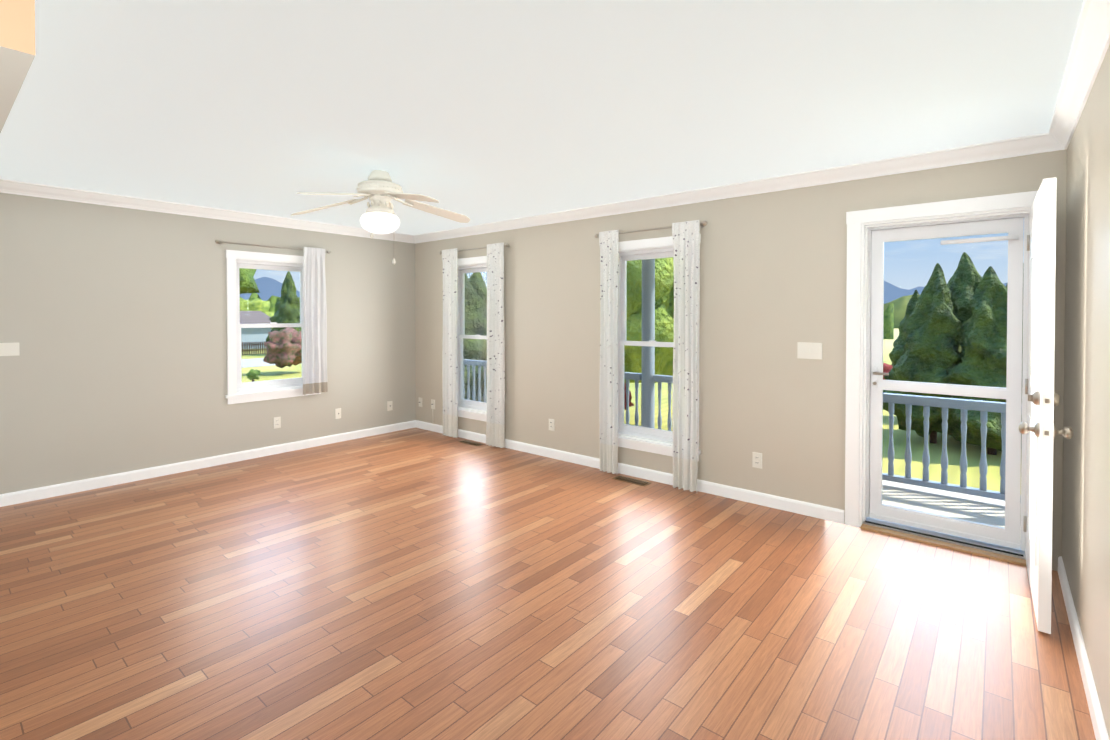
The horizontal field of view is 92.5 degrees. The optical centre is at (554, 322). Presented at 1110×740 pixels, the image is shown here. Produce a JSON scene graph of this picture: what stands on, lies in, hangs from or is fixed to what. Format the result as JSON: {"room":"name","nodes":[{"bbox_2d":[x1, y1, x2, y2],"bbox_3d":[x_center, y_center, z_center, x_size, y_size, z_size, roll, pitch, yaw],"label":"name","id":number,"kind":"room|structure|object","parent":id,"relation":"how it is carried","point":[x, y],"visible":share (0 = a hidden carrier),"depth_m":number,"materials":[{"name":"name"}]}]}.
{"room":"empty living room","nodes":[
{"label":"empty living room","id":0,"kind":"room"},
{"bbox_2d":[0,193,415,493],"bbox_3d":[-3.657,0.091,4.762,0.160,2.580,5.600,1,1,40],"label":"wall","id":1,"kind":"structure","parent":0,"point":[113,321],"depth_m":4.72,"materials":[{"name":"paint"}]},
{"bbox_2d":[0,342,19,355],"bbox_3d":[-4.152,0.204,4.038,0.010,0.100,0.120,1,1,40],"label":"light switch","id":2,"kind":"object","parent":1,"relation":"attached to","point":[9,349],"visible":1,"depth_m":4.04,"materials":[{"name":"white plastic"}]},
{"bbox_2d":[0,179,411,242],"bbox_3d":[-3.046,-1.040,5.292,0.080,0.092,3.820,1,1,40],"label":"crown molding","id":3,"kind":"structure","parent":1,"relation":"attached to","point":[7,186],"depth_m":4.82,"materials":[{"name":"white wood"}]},
{"bbox_2d":[0,420,415,506],"bbox_3d":[-3.590,1.335,4.722,0.016,0.092,5.600,1,1,40],"label":"baseboard","id":4,"kind":"structure","parent":1,"relation":"attached to","point":[17,497],"depth_m":4.89,"materials":[{"name":"white wood"}]},
{"bbox_2d":[225,250,320,403],"bbox_3d":[-2.950,0.041,5.578,0.198,1.507,0.964,1,1,40],"label":"window","id":5,"kind":"structure","parent":1,"relation":"in","point":[238,391],"depth_m":5.38,"materials":[{"name":"white plastic"}]},
{"bbox_2d":[215,239,330,253],"bbox_3d":[-2.877,-0.773,5.486,0.095,0.041,1.134,1,1,40],"label":"curtain rod","id":6,"kind":"object","parent":1,"relation":"attached to","point":[217,241],"visible":0.94,"depth_m":5.32,"materials":[{"name":"silver metal"}]},
{"bbox_2d":[303,247,327,394],"bbox_3d":[-2.601,-0.020,5.764,0.062,1.575,0.279,1,1,40],"label":"curtain","id":7,"kind":"object","parent":6,"relation":"hanging from","point":[315,339],"visible":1,"depth_m":5.77,"materials":[{"name":"white fabric"}]},
{"bbox_2d":[273,417,280,428],"bbox_3d":[-2.899,1.045,5.548,0.012,0.116,0.072,1,1,40],"label":"electrical outlet","id":8,"kind":"object","parent":1,"relation":"attached to","point":[276,422],"visible":1,"depth_m":5.54,"materials":[{"name":"white plastic"}]},
{"bbox_2d":[335,408,340,418],"bbox_3d":[-2.467,1.039,6.057,0.022,0.116,0.072,1,1,40],"label":"electrical outlet","id":9,"kind":"object","parent":1,"relation":"attached to","point":[338,413],"visible":1,"depth_m":6.05,"materials":[{"name":"white plastic"}]},
{"bbox_2d":[387,401,392,410],"bbox_3d":[-2.037,1.032,6.572,0.022,0.116,0.072,1,1,40],"label":"electrical outlet","id":10,"kind":"object","parent":1,"relation":"attached to","point":[389,405],"visible":1,"depth_m":6.57,"materials":[{"name":"white plastic"}]},
{"bbox_2d":[0,0,1083,234],"bbox_3d":[-1.271,-1.113,2.752,6.380,0.120,5.920,1,1,40],"label":"ceiling","id":11,"kind":"structure","parent":0,"point":[476,112],"depth_m":2.46,"materials":[{"name":"paint"}]},
{"bbox_2d":[0,0,35,133],"bbox_3d":[-3.087,-0.888,2.351,3.790,0.320,0.750,1,1,40],"label":"wall","id":12,"kind":"structure","parent":11,"relation":"attached to","point":[17,39],"depth_m":1.42,"materials":[{"name":"paint"}]},
{"bbox_2d":[290,170,470,263],"bbox_3d":[-1.212,-0.739,3.739,1.241,0.655,1.283,1,1,40],"label":"fan","id":13,"kind":"object","parent":11,"relation":"hanging from","point":[380,189],"visible":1,"depth_m":3.70,"materials":[{"name":"white plastic"}]},
{"bbox_2d":[0,427,1095,739],"bbox_3d":[-1.271,1.467,2.786,6.380,0.120,5.920,1,1,40],"label":"floor","id":14,"kind":"structure","parent":0,"point":[414,585],"depth_m":2.56,"materials":[{"name":"brown wood"}]},
{"bbox_2d":[458,440,484,445],"bbox_3d":[-0.947,1.360,6.013,0.330,0.008,0.115,1,1,40],"label":"floor air vent","id":15,"kind":"object","parent":14,"relation":"in","point":[471,442],"visible":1,"depth_m":5.99,"materials":[{"name":"gold metal"}]},
{"bbox_2d":[612,475,650,485],"bbox_3d":[0.668,1.379,4.638,0.330,0.008,0.115,1,1,40],"label":"floor air vent","id":16,"kind":"object","parent":14,"relation":"in","point":[632,480],"visible":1,"depth_m":4.63,"materials":[{"name":"gold metal"}]},
{"bbox_2d":[415,149,1066,570],"bbox_3d":[0.576,0.088,4.978,6.380,2.580,0.160,1,1,40],"label":"wall","id":17,"kind":"structure","parent":0,"point":[773,279],"depth_m":4.14,"materials":[{"name":"paint"}]},
{"bbox_2d":[431,399,434,408],"bbox_3d":[-1.528,1.021,6.629,0.072,0.116,0.022,1,1,40],"label":"electrical outlet","id":18,"kind":"object","parent":17,"relation":"attached to","point":[433,402],"visible":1,"depth_m":6.62,"materials":[{"name":"white plastic"}]},
{"bbox_2d":[457,256,486,421],"bbox_3d":[-0.902,0.183,6.189,0.984,1.867,0.198,1,1,40],"label":"window","id":19,"kind":"structure","parent":17,"relation":"in","point":[471,409],"depth_m":6.30,"materials":[{"name":"white plastic"}]},
{"bbox_2d":[439,243,509,254],"bbox_3d":[-0.925,-0.831,6.054,1.164,0.041,0.095,1,1,40],"label":"curtain rod","id":20,"kind":"object","parent":17,"relation":"attached to","point":[507,245],"visible":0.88,"depth_m":5.98,"materials":[{"name":"silver metal"}]},
{"bbox_2d":[442,248,457,437],"bbox_3d":[-1.242,0.241,6.282,0.298,2.210,0.068,1,1,40],"label":"curtain","id":21,"kind":"object","parent":20,"relation":"hanging from","point":[450,351],"visible":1,"depth_m":6.26,"materials":[{"name":"white fabric"}]},
{"bbox_2d":[486,242,504,447],"bbox_3d":[-0.649,0.247,5.787,0.273,2.210,0.066,1,1,40],"label":"curtain","id":22,"kind":"object","parent":20,"relation":"hanging from","point":[495,428],"visible":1,"depth_m":5.76,"materials":[{"name":"white fabric"}]},
{"bbox_2d":[549,419,553,430],"bbox_3d":[-0.037,1.037,5.391,0.072,0.116,0.012,1,1,40],"label":"electrical outlet","id":23,"kind":"object","parent":17,"relation":"attached to","point":[551,424],"visible":1,"depth_m":5.39,"materials":[{"name":"white plastic"}]},
{"bbox_2d":[416,420,843,523],"bbox_3d":[0.110,1.328,5.269,4.935,0.092,0.016,1,1,40],"label":"baseboard","id":24,"kind":"structure","parent":17,"relation":"attached to","point":[776,502],"depth_m":4.53,"materials":[{"name":"white wood"}]},
{"bbox_2d":[595,221,706,237],"bbox_3d":[0.808,-0.797,4.606,1.096,0.041,0.095,1,1,40],"label":"curtain rod","id":25,"kind":"object","parent":17,"relation":"attached to","point":[703,224],"visible":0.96,"depth_m":4.54,"materials":[{"name":"silver metal"}]},
{"bbox_2d":[599,230,618,473],"bbox_3d":[0.490,0.267,4.834,0.223,2.195,0.067,1,1,40],"label":"curtain","id":26,"kind":"object","parent":25,"relation":"hanging from","point":[609,304],"visible":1,"depth_m":4.83,"materials":[{"name":"white fabric"}]},
{"bbox_2d":[672,220,698,491],"bbox_3d":[1.067,0.274,4.352,0.248,2.195,0.067,1,1,40],"label":"curtain","id":27,"kind":"object","parent":25,"relation":"hanging from","point":[685,235],"visible":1,"depth_m":4.35,"materials":[{"name":"white fabric"}]},
{"bbox_2d":[618,233,700,460],"bbox_3d":[0.863,0.203,4.715,0.984,1.867,0.198,1,1,40],"label":"window","id":28,"kind":"structure","parent":17,"relation":"in","point":[651,440],"depth_m":4.78,"materials":[{"name":"white plastic"}]},
{"bbox_2d":[412,133,1066,243],"bbox_3d":[0.499,-1.035,4.871,6.060,0.092,0.080,1,1,40],"label":"crown molding","id":29,"kind":"structure","parent":17,"relation":"attached to","point":[1030,144],"depth_m":3.87,"materials":[{"name":"white wood"}]},
{"bbox_2d":[752,452,761,468],"bbox_3d":[1.547,1.055,4.068,0.072,0.116,0.012,1,1,40],"label":"electrical outlet","id":30,"kind":"object","parent":17,"relation":"attached to","point":[756,460],"visible":1,"depth_m":4.07,"materials":[{"name":"white plastic"}]},
{"bbox_2d":[797,342,821,359],"bbox_3d":[1.827,0.203,3.817,0.165,0.118,0.020,1,1,40],"label":"light switch","id":31,"kind":"object","parent":17,"relation":"attached to","point":[807,350],"visible":1,"depth_m":3.82,"materials":[{"name":"white plastic"}]},
{"bbox_2d":[845,191,1037,554],"bbox_3d":[2.462,0.322,3.410,1.034,2.153,0.213,1,1,40],"label":"door frame","id":32,"kind":"structure","parent":17,"relation":"attached to","point":[859,223],"depth_m":3.62,"materials":[{"name":"white wood"}]},
{"bbox_2d":[1019,177,1072,633],"bbox_3d":[2.482,0.373,2.725,0.186,2.045,0.877,1,1,39],"label":"door","id":33,"kind":"structure","parent":32,"relation":"attached to","point":[1041,430],"depth_m":2.40,"materials":[{"name":"white wood"}]},
{"bbox_2d":[860,517,1025,565],"bbox_3d":[2.469,1.385,3.423,0.840,0.027,0.245,1,1,40],"label":"door threshold sill","id":34,"kind":"structure","parent":17,"relation":"attached to","point":[990,550],"depth_m":3.36,"materials":[{"name":"brown wood"}]},
{"bbox_2d":[866,214,1028,550],"bbox_3d":[2.503,0.355,3.452,0.838,2.022,0.096,1,1,40],"label":"storm door","id":35,"kind":"structure","parent":17,"relation":"in","point":[1011,534],"depth_m":3.37,"materials":[{"name":"white plastic"}]},
{"bbox_2d":[1062,45,1109,739],"bbox_3d":[1.116,0.143,0.774,0.160,2.580,5.600,1,1,40],"label":"wall","id":36,"kind":"structure","parent":0,"point":[1086,512],"depth_m":2.13,"materials":[{"name":"paint"}]},
{"bbox_2d":[1044,0,1109,151],"bbox_3d":[0.998,-0.982,0.806,0.080,0.092,5.520,1,1,40],"label":"crown molding","id":37,"kind":"structure","parent":36,"relation":"attached to","point":[1090,46],"depth_m":2.09,"materials":[{"name":"white wood"}]},
{"bbox_2d":[1058,556,1108,739],"bbox_3d":[1.044,1.386,0.843,0.017,0.092,5.588,1,1,40],"label":"baseboard","id":38,"kind":"structure","parent":36,"relation":"attached to","point":[1100,731],"depth_m":2.11,"materials":[{"name":"white wood"}]},
{"label":"outside","id":39,"kind":"structure","parent":0,"visible":0},
{"bbox_2d":[241,328,1020,494],"bbox_3d":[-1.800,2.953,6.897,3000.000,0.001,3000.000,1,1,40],"label":"ground","id":40,"kind":"structure","parent":39,"point":[899,444],"depth_m":12.45,"materials":[{"name":"green plant"}]},
{"bbox_2d":[239,268,259,293],"bbox_3d":[-16.892,-1.427,24.648,4.643,8.292,5.894,1,1,40],"label":"tree","id":41,"kind":"object","parent":40,"relation":"on","point":[250,284],"depth_m":24.93,"materials":[{"name":"green plant"}]},
{"bbox_2d":[246,369,259,381],"bbox_3d":[-12.030,2.306,21.231,0.540,0.916,0.554,1,1,40],"label":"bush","id":42,"kind":"object","parent":40,"relation":"on","point":[254,374],"depth_m":21.09,"materials":[{"name":"green plant"}]},
{"bbox_2d":[241,341,266,354],"bbox_3d":[-23.746,2.006,40.920,0.060,1.000,9.900,1,1,40],"label":"fence","id":43,"kind":"object","parent":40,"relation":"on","point":[254,350],"depth_m":41.32,"materials":[{"name":"brown wood"}]},
{"bbox_2d":[240,311,271,348],"bbox_3d":[-33.959,0.679,46.769,9.350,3.500,15.200,1,1,40],"label":"house","id":44,"kind":"structure","parent":40,"relation":"on","point":[254,317],"depth_m":48.87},
{"bbox_2d":[240,298,273,328],"bbox_3d":[-38.704,-0.482,67.921,6.738,5.270,7.166,1,1,40],"label":"tree","id":45,"kind":"object","parent":40,"relation":"on","point":[258,304],"depth_m":66.23,"materials":[{"name":"green plant"}]},
{"bbox_2d":[240,293,299,312],"bbox_3d":[-62.769,-1.441,71.834,65.782,7.080,11.804,-1,1,-41],"label":"tree line left","id":46,"kind":"object","parent":40,"relation":"on","point":[273,308],"depth_m":83.82,"materials":[{"name":"green plant"}]},
{"bbox_2d":[241,358,300,367],"bbox_3d":[-19.649,2.585,34.156,6.400,0.020,80.000,1,1,40],"label":"driveway","id":47,"kind":"structure","parent":40,"relation":"on","point":[257,362],"depth_m":33.48,"materials":[{"name":"grey concrete"}]},
{"bbox_2d":[266,272,300,341],"bbox_3d":[-20.452,-0.740,40.751,2.960,6.496,3.135,1,1,40],"label":"spruce","id":48,"kind":"object","parent":40,"relation":"on","point":[290,313],"depth_m":40.53,"materials":[{"name":"green plant"}]},
{"bbox_2d":[463,273,486,401],"bbox_3d":[-2.711,0.560,15.803,3.335,4.552,3.483,1,1,40],"label":"pine","id":49,"kind":"object","parent":40,"relation":"on","point":[475,313],"depth_m":15.14,"materials":[{"name":"green plant"}]},
{"bbox_2d":[469,272,486,318],"bbox_3d":[-2.321,0.529,17.556,3.244,4.567,3.658,1,1,40],"label":"pine","id":50,"kind":"object","parent":40,"relation":"on","point":[476,284],"depth_m":17.42,"materials":[{"name":"green plant"}]},
{"bbox_2d":[298,295,911,327],"bbox_3d":[-3.425,-1.598,39.521,256.858,8.244,256.776,1,1,40],"label":"tree line far","id":51,"kind":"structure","parent":40,"relation":"on","point":[898,311],"depth_m":125.55,"materials":[{"name":"green plant"}]},
{"bbox_2d":[624,257,673,394],"bbox_3d":[2.310,-0.082,13.383,4.793,5.898,5.590,1,1,40],"label":"maple","id":52,"kind":"object","parent":40,"relation":"on","point":[667,315],"depth_m":11.22,"materials":[{"name":"green plant"}]},
{"bbox_2d":[883,363,892,379],"bbox_3d":[13.156,2.288,22.244,2.241,1.819,2.405,1,1,40],"label":"shrub","id":53,"kind":"object","parent":40,"relation":"on","point":[887,368],"depth_m":21.85,"materials":[{"name":"red plant"}]},
{"bbox_2d":[883,303,893,338],"bbox_3d":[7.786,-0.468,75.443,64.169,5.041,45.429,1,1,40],"label":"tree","id":54,"kind":"object","parent":40,"relation":"on","point":[888,321],"depth_m":67.71,"materials":[{"name":"green plant"}]},
{"bbox_2d":[884,290,919,379],"bbox_3d":[10.375,0.951,15.323,1.657,3.782,1.534,1,1,40],"label":"cedar","id":55,"kind":"object","parent":40,"relation":"on","point":[901,337],"depth_m":15.35,"materials":[{"name":"green plant"}]},
{"bbox_2d":[883,263,967,443],"bbox_3d":[9.013,0.734,12.813,2.146,4.281,2.090,1,1,40],"label":"tree","id":56,"kind":"object","parent":40,"relation":"on","point":[919,356],"depth_m":12.39,"materials":[{"name":"green plant"}]},
{"bbox_2d":[882,480,1020,527],"bbox_3d":[1.050,2.200,5.620,14.000,1.540,1.390,1,1,40],"label":"floor","id":57,"kind":"structure","parent":40,"relation":"on","point":[916,493],"depth_m":4.25,"materials":[{"name":"wood"}]},
{"bbox_2d":[641,259,654,427],"bbox_3d":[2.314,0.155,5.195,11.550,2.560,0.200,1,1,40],"label":"porch column","id":58,"kind":"structure","parent":57,"relation":"on","point":[648,301],"depth_m":6.16,"materials":[{"name":"paint"}]},
{"bbox_2d":[463,359,1021,502],"bbox_3d":[2.314,1.000,5.206,11.170,0.760,0.090,1,1,40],"label":"porch railing","id":59,"kind":"object","parent":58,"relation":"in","point":[945,404],"depth_m":4.48,"materials":[{"name":"paint"}]},
{"bbox_2d":[947,252,981,322],"bbox_3d":[10.024,0.570,13.127,2.365,4.602,2.616,1,1,40],"label":"cedar","id":60,"kind":"object","parent":40,"relation":"on","point":[963,309],"depth_m":12.90,"materials":[{"name":"green plant"}]},
{"bbox_2d":[943,266,1022,454],"bbox_3d":[9.617,0.834,11.495,2.259,4.116,2.364,1,1,40],"label":"tree","id":61,"kind":"object","parent":40,"relation":"on","point":[977,302],"depth_m":11.36,"materials":[{"name":"green plant"}]},
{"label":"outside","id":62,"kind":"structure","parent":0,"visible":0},
{"bbox_2d":[263,327,301,367],"bbox_3d":[-13.940,1.308,27.803,2.373,2.173,2.575,1,1,40],"label":"tree","id":63,"kind":"object","parent":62,"point":[287,358],"depth_m":26.92,"materials":[{"name":"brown plant"}]},
{"bbox_2d":[240,277,1007,303],"bbox_3d":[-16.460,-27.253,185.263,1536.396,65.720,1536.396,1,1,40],"label":"mountain ridge","id":64,"kind":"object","parent":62,"point":[268,291],"depth_m":784.12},
{"bbox_2d":[624,383,634,410],"bbox_3d":[1.578,1.990,14.887,1.072,0.976,1.044,1,1,40],"label":"shrub","id":65,"kind":"object","parent":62,"point":[630,402],"depth_m":14.72,"materials":[{"name":"red plant"}]}
]}

